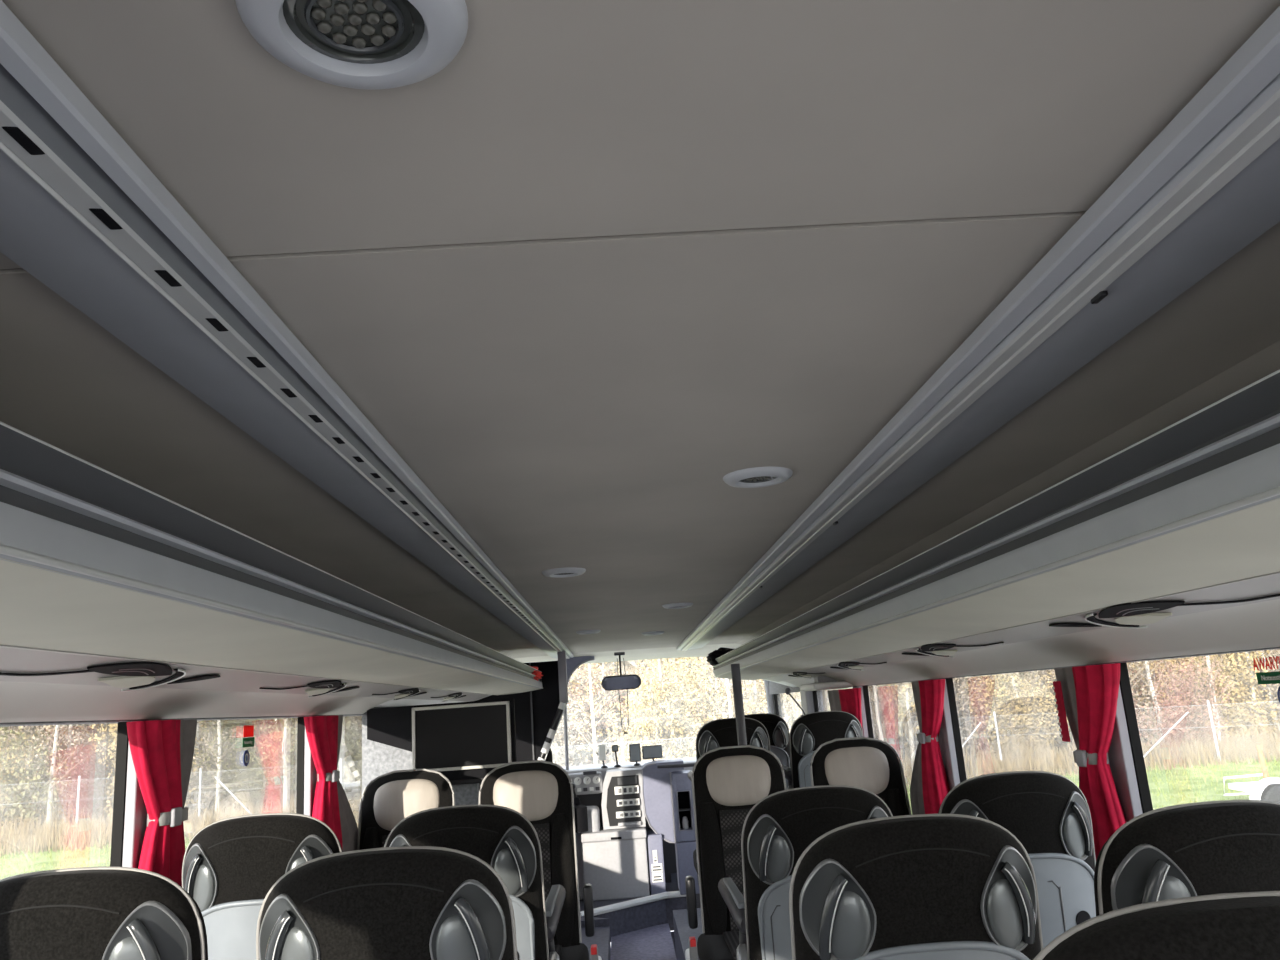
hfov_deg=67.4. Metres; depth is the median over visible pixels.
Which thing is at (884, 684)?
bush
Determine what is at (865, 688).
window
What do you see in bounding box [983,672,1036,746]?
birch tree
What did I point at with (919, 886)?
seat
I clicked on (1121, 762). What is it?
trim
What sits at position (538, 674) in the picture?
cloth
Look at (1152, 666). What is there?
bush
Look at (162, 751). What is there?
curtain
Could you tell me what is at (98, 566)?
luggage rack
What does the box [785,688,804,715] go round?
gooseneck microphone
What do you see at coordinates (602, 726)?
tree
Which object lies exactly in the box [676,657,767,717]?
bush
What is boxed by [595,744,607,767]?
holder
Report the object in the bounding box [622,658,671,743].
birch tree
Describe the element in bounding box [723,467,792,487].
recessed light
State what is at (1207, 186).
ceiling trim
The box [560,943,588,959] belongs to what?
cushion
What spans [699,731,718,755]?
handle
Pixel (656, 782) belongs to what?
panel
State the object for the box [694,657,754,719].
birch tree
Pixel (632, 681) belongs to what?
mirror
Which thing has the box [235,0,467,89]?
recessed light
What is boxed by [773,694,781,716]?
window
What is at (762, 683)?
bush
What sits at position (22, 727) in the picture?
bush
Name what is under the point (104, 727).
bush
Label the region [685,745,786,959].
seat
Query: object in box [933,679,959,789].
trim
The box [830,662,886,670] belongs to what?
console
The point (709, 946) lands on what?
cushion
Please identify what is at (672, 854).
wall
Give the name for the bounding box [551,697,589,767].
bush
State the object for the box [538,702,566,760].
handrail
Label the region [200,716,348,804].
bush
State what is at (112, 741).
bush
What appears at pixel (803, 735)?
handle
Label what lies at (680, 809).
shelf
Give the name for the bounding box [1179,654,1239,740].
birch tree
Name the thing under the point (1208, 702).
wire fence
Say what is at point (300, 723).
window
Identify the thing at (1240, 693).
bush
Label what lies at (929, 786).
curtain
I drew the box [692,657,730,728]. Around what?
birch tree
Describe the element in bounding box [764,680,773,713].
trim
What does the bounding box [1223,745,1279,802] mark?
trailer
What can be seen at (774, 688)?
wall
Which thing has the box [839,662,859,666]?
grille
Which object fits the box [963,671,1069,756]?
bush
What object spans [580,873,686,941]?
floor
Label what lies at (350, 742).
bush
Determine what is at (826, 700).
bush
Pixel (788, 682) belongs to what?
shelf
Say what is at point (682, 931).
trim
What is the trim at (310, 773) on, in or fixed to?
attached to the wall at (365, 713)
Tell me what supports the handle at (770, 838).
on the seat at (779, 827)
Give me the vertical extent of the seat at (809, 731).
1.122 m
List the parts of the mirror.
stem, glass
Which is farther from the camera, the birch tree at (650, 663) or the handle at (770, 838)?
the birch tree at (650, 663)
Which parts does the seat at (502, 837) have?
armrest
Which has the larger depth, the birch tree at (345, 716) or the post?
the birch tree at (345, 716)
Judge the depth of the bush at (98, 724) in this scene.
44.75 m
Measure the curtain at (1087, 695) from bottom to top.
0.682 m
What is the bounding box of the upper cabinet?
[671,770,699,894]
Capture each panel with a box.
[601,767,645,829]
[641,759,694,842]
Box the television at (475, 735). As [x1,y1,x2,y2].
[412,701,511,771]
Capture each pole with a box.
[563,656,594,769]
[731,664,746,745]
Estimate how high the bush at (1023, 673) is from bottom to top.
5.629 m
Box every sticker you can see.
[243,750,248,765]
[1277,686,1279,702]
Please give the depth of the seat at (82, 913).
1.36 m
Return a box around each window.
[0,721,130,866]
[249,717,304,814]
[773,694,781,716]
[812,690,824,711]
[863,686,873,737]
[945,677,966,782]
[1120,648,1278,812]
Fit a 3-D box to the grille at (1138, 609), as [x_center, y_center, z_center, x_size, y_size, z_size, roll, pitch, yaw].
[0.924,0.242,1.802,0.060,0.019,0.300,-4,-13,-2]
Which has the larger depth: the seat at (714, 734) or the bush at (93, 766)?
the bush at (93, 766)
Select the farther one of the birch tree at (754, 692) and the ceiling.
the birch tree at (754, 692)
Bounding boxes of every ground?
[0,719,1279,849]
[0,757,1279,879]
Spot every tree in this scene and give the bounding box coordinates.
[25,724,94,822]
[42,724,99,822]
[61,724,99,815]
[87,725,109,809]
[193,720,225,812]
[195,719,243,812]
[259,718,296,808]
[338,716,353,770]
[338,716,358,785]
[553,661,662,766]
[568,662,619,765]
[578,661,628,763]
[607,668,684,763]
[621,657,721,759]
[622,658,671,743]
[633,659,686,758]
[646,663,767,758]
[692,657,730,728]
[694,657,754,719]
[731,680,786,712]
[780,692,799,726]
[868,684,899,744]
[877,682,918,761]
[883,682,918,754]
[954,674,994,743]
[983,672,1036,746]
[1127,660,1154,725]
[1128,659,1179,743]
[1138,659,1172,723]
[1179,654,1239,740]
[1221,650,1278,734]
[1244,649,1279,730]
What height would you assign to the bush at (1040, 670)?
4.104 m
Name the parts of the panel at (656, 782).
edge trim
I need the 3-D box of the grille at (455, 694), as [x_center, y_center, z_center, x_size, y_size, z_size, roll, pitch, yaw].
[-0.967,1.127,5.037,0.060,0.020,0.300,-4,-13,-2]
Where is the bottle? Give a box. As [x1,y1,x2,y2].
[682,816,688,828]
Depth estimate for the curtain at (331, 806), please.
3.38 m
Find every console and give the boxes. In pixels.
[0,662,219,691]
[259,680,359,697]
[372,688,426,700]
[431,692,465,701]
[576,805,600,899]
[788,672,823,678]
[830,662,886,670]
[902,642,1003,656]
[1049,594,1279,627]
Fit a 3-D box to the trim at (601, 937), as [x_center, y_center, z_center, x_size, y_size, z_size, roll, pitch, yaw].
[-0.576,1.869,1.549,0.970,0.200,9.100,-4,-13,-2]
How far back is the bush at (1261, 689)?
40.00 m
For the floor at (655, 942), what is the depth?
6.00 m
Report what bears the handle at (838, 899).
on the seat at (919, 886)
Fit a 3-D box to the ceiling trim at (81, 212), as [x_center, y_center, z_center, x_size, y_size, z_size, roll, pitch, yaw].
[-0.494,0.200,2.487,0.167,0.028,10.150,-4,-13,-2]
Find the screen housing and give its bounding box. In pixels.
[367,699,516,784]
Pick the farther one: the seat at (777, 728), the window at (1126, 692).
the seat at (777, 728)
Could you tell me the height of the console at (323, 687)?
0.040 m
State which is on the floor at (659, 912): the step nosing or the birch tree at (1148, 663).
the step nosing
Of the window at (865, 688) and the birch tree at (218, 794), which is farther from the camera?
the birch tree at (218, 794)
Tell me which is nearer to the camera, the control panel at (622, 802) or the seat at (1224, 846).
the seat at (1224, 846)
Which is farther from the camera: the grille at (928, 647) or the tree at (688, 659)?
the tree at (688, 659)
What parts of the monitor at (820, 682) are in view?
lid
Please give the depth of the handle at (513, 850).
2.08 m
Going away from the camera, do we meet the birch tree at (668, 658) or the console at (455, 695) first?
the console at (455, 695)
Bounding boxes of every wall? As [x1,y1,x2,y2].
[0,707,385,726]
[669,843,700,930]
[769,647,1279,693]
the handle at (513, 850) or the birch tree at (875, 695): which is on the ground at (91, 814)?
the birch tree at (875, 695)
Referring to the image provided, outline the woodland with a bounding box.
[14,655,1223,797]
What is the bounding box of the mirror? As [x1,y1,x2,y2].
[601,652,640,690]
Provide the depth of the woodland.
51.82 m
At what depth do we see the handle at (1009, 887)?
1.40 m
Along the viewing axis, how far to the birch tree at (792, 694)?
36.27 m
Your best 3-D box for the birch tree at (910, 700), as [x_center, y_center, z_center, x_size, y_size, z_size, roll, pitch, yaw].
[9.944,6.376,36.729,2.444,8.506,2.459,-14,-17,36]
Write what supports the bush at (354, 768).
on the ground at (91, 814)
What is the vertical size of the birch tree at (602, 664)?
7.960 m
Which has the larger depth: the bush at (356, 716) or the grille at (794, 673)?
the bush at (356, 716)
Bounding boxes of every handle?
[104,906,186,959]
[183,846,215,906]
[260,898,316,959]
[287,837,329,871]
[391,837,408,846]
[431,884,503,959]
[492,829,534,895]
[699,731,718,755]
[749,817,792,882]
[751,728,767,749]
[773,722,787,747]
[793,725,813,754]
[802,863,874,959]
[846,721,861,736]
[870,809,886,818]
[954,802,986,819]
[984,850,1035,949]
[1062,794,1090,859]
[1115,848,1194,908]
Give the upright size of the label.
0.064 m
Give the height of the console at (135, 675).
0.040 m
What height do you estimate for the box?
0.445 m
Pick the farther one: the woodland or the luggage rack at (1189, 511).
the woodland
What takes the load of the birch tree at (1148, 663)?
on the ground at (91, 814)
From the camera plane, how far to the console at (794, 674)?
5.19 m
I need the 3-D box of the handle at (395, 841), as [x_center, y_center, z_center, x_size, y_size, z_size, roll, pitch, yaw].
[-0.517,0.848,2.083,0.101,0.140,0.019,-10,-14,23]
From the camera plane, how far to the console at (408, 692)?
3.98 m
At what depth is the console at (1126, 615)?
1.83 m
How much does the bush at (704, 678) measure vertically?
3.872 m
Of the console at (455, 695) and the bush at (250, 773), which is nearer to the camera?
the console at (455, 695)
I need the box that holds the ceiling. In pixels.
[0,0,1279,657]
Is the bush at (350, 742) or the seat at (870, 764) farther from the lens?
the bush at (350, 742)
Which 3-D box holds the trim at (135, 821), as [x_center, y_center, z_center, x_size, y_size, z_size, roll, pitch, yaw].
[-1.142,0.938,2.164,0.047,0.767,0.120,-4,-13,-2]
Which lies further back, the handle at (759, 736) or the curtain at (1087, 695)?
the handle at (759, 736)
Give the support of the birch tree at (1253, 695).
on the ground at (91, 814)
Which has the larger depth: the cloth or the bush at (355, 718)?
the bush at (355, 718)
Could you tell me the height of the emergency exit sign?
0.050 m
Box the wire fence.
[0,700,1279,833]
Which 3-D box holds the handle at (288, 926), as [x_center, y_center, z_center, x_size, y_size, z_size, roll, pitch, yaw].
[-0.505,0.668,1.365,0.107,0.140,0.019,-9,-14,22]
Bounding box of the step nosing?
[580,891,685,916]
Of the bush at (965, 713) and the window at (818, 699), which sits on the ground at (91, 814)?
the bush at (965, 713)
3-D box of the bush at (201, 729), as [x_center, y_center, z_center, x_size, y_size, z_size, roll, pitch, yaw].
[-17.498,10.985,36.140,3.315,3.077,2.804,-3,-13,-5]
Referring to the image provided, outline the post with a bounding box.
[557,650,567,702]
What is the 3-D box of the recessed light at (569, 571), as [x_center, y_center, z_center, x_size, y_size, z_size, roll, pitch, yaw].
[-0.238,0.290,3.010,0.138,0.019,0.138,-4,-13,-2]
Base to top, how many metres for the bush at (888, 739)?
3.738 m
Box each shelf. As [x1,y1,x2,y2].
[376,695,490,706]
[679,808,690,810]
[762,679,796,686]
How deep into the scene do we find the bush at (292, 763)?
34.81 m
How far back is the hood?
7.05 m
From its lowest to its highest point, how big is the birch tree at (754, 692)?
8.295 m
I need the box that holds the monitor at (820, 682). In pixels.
[800,676,852,690]
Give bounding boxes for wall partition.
[362,715,478,805]
[477,661,559,790]
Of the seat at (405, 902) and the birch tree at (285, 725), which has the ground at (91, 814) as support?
the birch tree at (285, 725)
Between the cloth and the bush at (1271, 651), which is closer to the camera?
the cloth
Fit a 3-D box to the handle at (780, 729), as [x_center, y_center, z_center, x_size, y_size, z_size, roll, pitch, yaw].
[0.774,1.398,5.258,0.101,0.140,0.019,3,-15,-27]
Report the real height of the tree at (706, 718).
4.196 m
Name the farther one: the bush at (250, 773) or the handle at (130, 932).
the bush at (250, 773)
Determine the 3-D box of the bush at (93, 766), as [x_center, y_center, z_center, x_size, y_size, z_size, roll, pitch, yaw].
[-23.089,11.054,38.497,4.295,4.816,5.078,5,-16,-33]
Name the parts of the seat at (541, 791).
armrest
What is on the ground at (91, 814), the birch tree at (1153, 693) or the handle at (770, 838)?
the birch tree at (1153, 693)
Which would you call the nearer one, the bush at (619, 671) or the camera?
the camera
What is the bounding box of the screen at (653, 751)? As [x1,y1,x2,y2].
[642,745,662,760]
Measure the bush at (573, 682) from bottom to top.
4.719 m
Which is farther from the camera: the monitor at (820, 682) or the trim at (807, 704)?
the trim at (807, 704)
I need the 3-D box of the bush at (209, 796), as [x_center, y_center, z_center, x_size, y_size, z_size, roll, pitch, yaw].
[-16.123,10.918,36.050,3.268,2.976,2.764,-8,-14,17]
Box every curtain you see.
[127,719,196,886]
[304,715,357,851]
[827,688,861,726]
[910,679,949,814]
[1052,663,1125,860]
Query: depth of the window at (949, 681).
3.54 m
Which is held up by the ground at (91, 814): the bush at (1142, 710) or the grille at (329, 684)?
the bush at (1142, 710)
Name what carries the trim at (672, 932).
attached to the wall at (774, 688)
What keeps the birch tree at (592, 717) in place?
on the ground at (91, 814)
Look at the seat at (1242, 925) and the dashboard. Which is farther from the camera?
the dashboard
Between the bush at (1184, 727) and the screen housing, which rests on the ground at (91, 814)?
the bush at (1184, 727)
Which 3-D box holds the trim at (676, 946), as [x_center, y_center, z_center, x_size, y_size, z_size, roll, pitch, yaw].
[0.789,1.749,1.451,0.980,0.200,8.800,-4,-13,-2]
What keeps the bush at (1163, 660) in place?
on the ground at (91, 814)
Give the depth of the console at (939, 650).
2.96 m
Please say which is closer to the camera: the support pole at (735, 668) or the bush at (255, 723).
the support pole at (735, 668)
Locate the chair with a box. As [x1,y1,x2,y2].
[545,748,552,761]
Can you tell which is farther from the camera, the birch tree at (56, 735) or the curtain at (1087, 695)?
the birch tree at (56, 735)
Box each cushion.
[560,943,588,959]
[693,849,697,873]
[697,934,736,959]
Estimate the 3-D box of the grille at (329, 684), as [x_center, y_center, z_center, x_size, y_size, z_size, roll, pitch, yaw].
[-0.920,0.602,2.829,0.060,0.020,0.300,-4,-13,-2]
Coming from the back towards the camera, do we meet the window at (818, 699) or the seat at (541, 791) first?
the window at (818, 699)
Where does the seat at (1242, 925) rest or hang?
on the trim at (676, 946)
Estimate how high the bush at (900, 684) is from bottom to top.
3.652 m
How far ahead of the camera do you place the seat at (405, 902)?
1.36 m
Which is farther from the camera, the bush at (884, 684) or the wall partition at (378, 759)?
the bush at (884, 684)
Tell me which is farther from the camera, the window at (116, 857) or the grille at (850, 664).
the grille at (850, 664)
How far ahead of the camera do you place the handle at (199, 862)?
2.06 m
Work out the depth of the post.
6.46 m
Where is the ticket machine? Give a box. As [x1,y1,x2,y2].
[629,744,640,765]
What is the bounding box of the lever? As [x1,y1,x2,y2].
[572,783,587,832]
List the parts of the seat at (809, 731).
armrest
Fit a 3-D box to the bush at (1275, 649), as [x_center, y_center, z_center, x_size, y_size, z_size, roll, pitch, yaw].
[27.031,7.935,40.472,4.180,4.920,4.942,-5,-13,3]
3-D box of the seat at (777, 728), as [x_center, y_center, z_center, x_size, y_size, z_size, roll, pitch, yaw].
[0.677,1.893,5.415,0.415,1.122,0.597,-4,-13,-2]
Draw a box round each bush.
[0,724,90,827]
[0,725,74,821]
[0,726,74,828]
[3,723,116,819]
[51,722,203,813]
[73,724,114,805]
[73,741,115,800]
[89,722,216,815]
[184,729,222,811]
[185,728,255,811]
[188,719,281,805]
[192,736,296,807]
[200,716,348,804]
[225,718,296,758]
[253,718,361,794]
[253,738,357,805]
[339,716,361,796]
[343,716,361,792]
[346,739,361,793]
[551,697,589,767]
[553,663,633,767]
[562,671,638,745]
[610,689,645,761]
[636,658,714,758]
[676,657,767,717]
[704,678,766,716]
[709,667,868,723]
[780,687,852,731]
[787,684,903,736]
[868,683,918,759]
[871,684,918,750]
[876,684,919,753]
[953,670,1046,746]
[953,674,1022,756]
[957,669,1059,745]
[962,672,1045,751]
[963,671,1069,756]
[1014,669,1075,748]
[1043,662,1140,743]
[1127,653,1242,740]
[1127,665,1146,744]
[1130,657,1187,735]
[1131,660,1207,732]
[1137,656,1234,748]
[1163,650,1279,736]
[1173,650,1279,730]
[1231,649,1279,718]
[1258,650,1279,722]
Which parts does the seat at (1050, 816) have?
backrest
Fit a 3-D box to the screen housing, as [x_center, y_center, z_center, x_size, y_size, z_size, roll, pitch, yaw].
[-0.837,1.117,4.058,0.620,0.335,0.035,-4,-13,-2]
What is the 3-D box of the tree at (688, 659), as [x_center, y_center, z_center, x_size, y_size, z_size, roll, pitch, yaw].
[1.613,9.508,40.565,4.667,5.372,6.723,0,-14,-16]
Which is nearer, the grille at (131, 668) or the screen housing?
the grille at (131, 668)
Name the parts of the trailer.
jockey post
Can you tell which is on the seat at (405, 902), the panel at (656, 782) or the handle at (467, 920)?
the handle at (467, 920)
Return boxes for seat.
[0,867,207,959]
[182,813,342,959]
[256,846,517,959]
[357,768,454,849]
[384,804,565,959]
[479,760,601,959]
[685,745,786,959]
[687,718,770,884]
[718,785,892,959]
[744,713,790,787]
[782,711,862,788]
[789,814,1042,959]
[810,737,911,815]
[938,771,1095,947]
[1032,891,1279,959]
[1094,800,1279,915]
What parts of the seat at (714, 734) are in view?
armrest, backrest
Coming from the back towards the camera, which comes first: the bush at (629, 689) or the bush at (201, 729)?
the bush at (629, 689)
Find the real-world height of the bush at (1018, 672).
3.424 m
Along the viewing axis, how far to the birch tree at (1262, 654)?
38.71 m
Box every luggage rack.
[0,421,542,722]
[713,369,1279,687]
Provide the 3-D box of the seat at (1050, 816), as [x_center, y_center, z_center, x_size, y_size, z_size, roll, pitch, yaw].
[0.877,1.264,2.289,0.415,1.122,0.597,-4,-13,-2]
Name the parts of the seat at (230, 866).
backrest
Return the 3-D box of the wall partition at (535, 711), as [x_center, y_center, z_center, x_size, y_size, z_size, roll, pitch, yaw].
[-0.818,2.033,6.319,0.665,1.620,0.055,-4,-13,-2]
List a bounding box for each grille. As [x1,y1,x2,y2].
[87,662,172,675]
[307,680,341,688]
[398,688,418,693]
[448,692,461,696]
[793,672,806,674]
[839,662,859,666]
[921,644,955,650]
[1098,600,1184,617]
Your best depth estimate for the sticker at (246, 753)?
2.91 m
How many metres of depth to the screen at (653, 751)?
7.21 m
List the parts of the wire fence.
fence post, fence post, fence post, fence post, fence post, fence post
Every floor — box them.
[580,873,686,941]
[610,923,676,959]
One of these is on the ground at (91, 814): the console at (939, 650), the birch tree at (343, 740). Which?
the birch tree at (343, 740)
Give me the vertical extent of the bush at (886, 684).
5.582 m
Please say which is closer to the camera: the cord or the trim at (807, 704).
the trim at (807, 704)
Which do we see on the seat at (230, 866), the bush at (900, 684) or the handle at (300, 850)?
the handle at (300, 850)
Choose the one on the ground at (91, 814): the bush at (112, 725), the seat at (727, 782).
the bush at (112, 725)
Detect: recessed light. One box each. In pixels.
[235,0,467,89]
[542,567,585,577]
[576,630,600,634]
[641,631,663,635]
[662,603,692,608]
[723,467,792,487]
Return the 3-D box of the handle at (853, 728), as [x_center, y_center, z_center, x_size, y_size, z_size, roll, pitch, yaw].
[1.013,1.211,4.537,0.101,0.140,0.019,3,-15,-27]
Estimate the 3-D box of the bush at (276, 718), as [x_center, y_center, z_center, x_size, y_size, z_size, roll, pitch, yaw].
[-16.786,12.047,43.717,5.465,4.392,3.794,7,-17,-40]
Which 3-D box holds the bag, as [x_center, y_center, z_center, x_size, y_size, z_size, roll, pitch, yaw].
[0.590,1.201,6.533,0.275,0.126,0.344,-4,-13,-2]
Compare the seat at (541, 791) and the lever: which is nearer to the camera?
the seat at (541, 791)
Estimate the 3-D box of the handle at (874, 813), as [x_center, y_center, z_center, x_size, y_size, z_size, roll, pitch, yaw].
[0.527,0.797,2.117,0.101,0.140,0.019,3,-15,-27]
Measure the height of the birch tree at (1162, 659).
7.607 m
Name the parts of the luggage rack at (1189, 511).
underside panel, cove panel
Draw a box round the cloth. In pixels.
[530,666,542,680]
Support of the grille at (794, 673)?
attached to the console at (794, 674)
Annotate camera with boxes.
[612,745,620,766]
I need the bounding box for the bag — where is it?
[706,647,733,665]
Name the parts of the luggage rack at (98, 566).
cove panel, underside panel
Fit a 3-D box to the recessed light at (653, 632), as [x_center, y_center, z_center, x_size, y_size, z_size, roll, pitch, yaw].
[0.078,0.925,5.796,0.138,0.019,0.138,-4,-13,-2]
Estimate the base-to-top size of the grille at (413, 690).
0.020 m
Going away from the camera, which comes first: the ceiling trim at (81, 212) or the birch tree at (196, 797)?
the ceiling trim at (81, 212)
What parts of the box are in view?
lid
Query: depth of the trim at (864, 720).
4.78 m
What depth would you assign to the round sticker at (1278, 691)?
1.80 m
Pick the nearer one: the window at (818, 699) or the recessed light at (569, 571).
the recessed light at (569, 571)
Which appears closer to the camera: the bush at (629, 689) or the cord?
the cord
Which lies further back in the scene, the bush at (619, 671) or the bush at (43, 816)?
the bush at (619, 671)
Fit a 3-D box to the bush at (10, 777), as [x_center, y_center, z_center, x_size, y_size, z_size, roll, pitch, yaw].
[-22.857,10.456,34.624,4.760,4.128,4.127,-16,-18,42]
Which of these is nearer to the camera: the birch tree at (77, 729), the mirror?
the mirror
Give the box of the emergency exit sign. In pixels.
[1253,656,1279,683]
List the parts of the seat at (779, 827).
armrest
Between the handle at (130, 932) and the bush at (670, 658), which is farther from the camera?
the bush at (670, 658)
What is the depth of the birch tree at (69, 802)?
38.48 m
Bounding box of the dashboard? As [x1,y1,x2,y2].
[563,758,695,883]
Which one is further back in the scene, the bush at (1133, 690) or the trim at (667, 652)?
the bush at (1133, 690)
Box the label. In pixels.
[242,725,254,747]
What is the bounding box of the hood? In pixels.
[583,770,596,774]
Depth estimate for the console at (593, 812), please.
6.76 m
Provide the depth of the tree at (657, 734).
35.14 m
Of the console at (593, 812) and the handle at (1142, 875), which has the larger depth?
the console at (593, 812)
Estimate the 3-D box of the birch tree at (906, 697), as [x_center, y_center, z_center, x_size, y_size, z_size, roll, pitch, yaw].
[9.758,6.500,36.005,2.300,7.956,2.287,-7,-14,11]
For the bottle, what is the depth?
6.76 m
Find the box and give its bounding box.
[581,827,665,900]
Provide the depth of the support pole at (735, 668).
4.20 m
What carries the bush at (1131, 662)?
on the ground at (91, 814)
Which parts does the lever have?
lever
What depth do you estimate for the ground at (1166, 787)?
23.55 m
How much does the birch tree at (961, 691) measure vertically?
10.155 m
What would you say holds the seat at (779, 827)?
on the trim at (676, 946)
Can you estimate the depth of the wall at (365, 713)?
2.19 m
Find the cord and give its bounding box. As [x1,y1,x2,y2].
[617,658,628,733]
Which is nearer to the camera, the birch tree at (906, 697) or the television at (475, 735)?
the television at (475, 735)
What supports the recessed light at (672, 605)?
in the ceiling
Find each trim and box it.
[0,0,573,658]
[122,720,150,867]
[304,716,316,816]
[513,643,741,663]
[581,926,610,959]
[671,931,675,953]
[673,908,703,959]
[674,933,680,959]
[677,6,1279,650]
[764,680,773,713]
[800,690,813,714]
[853,686,868,736]
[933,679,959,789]
[1086,663,1142,821]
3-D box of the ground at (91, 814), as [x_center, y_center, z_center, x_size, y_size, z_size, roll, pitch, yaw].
[3.770,18.456,67.143,150.000,0.220,81.000,-4,-13,-2]
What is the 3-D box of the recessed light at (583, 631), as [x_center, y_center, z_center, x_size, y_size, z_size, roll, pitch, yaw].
[-0.288,0.849,5.364,0.138,0.019,0.138,-4,-13,-2]
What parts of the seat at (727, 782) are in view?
armrest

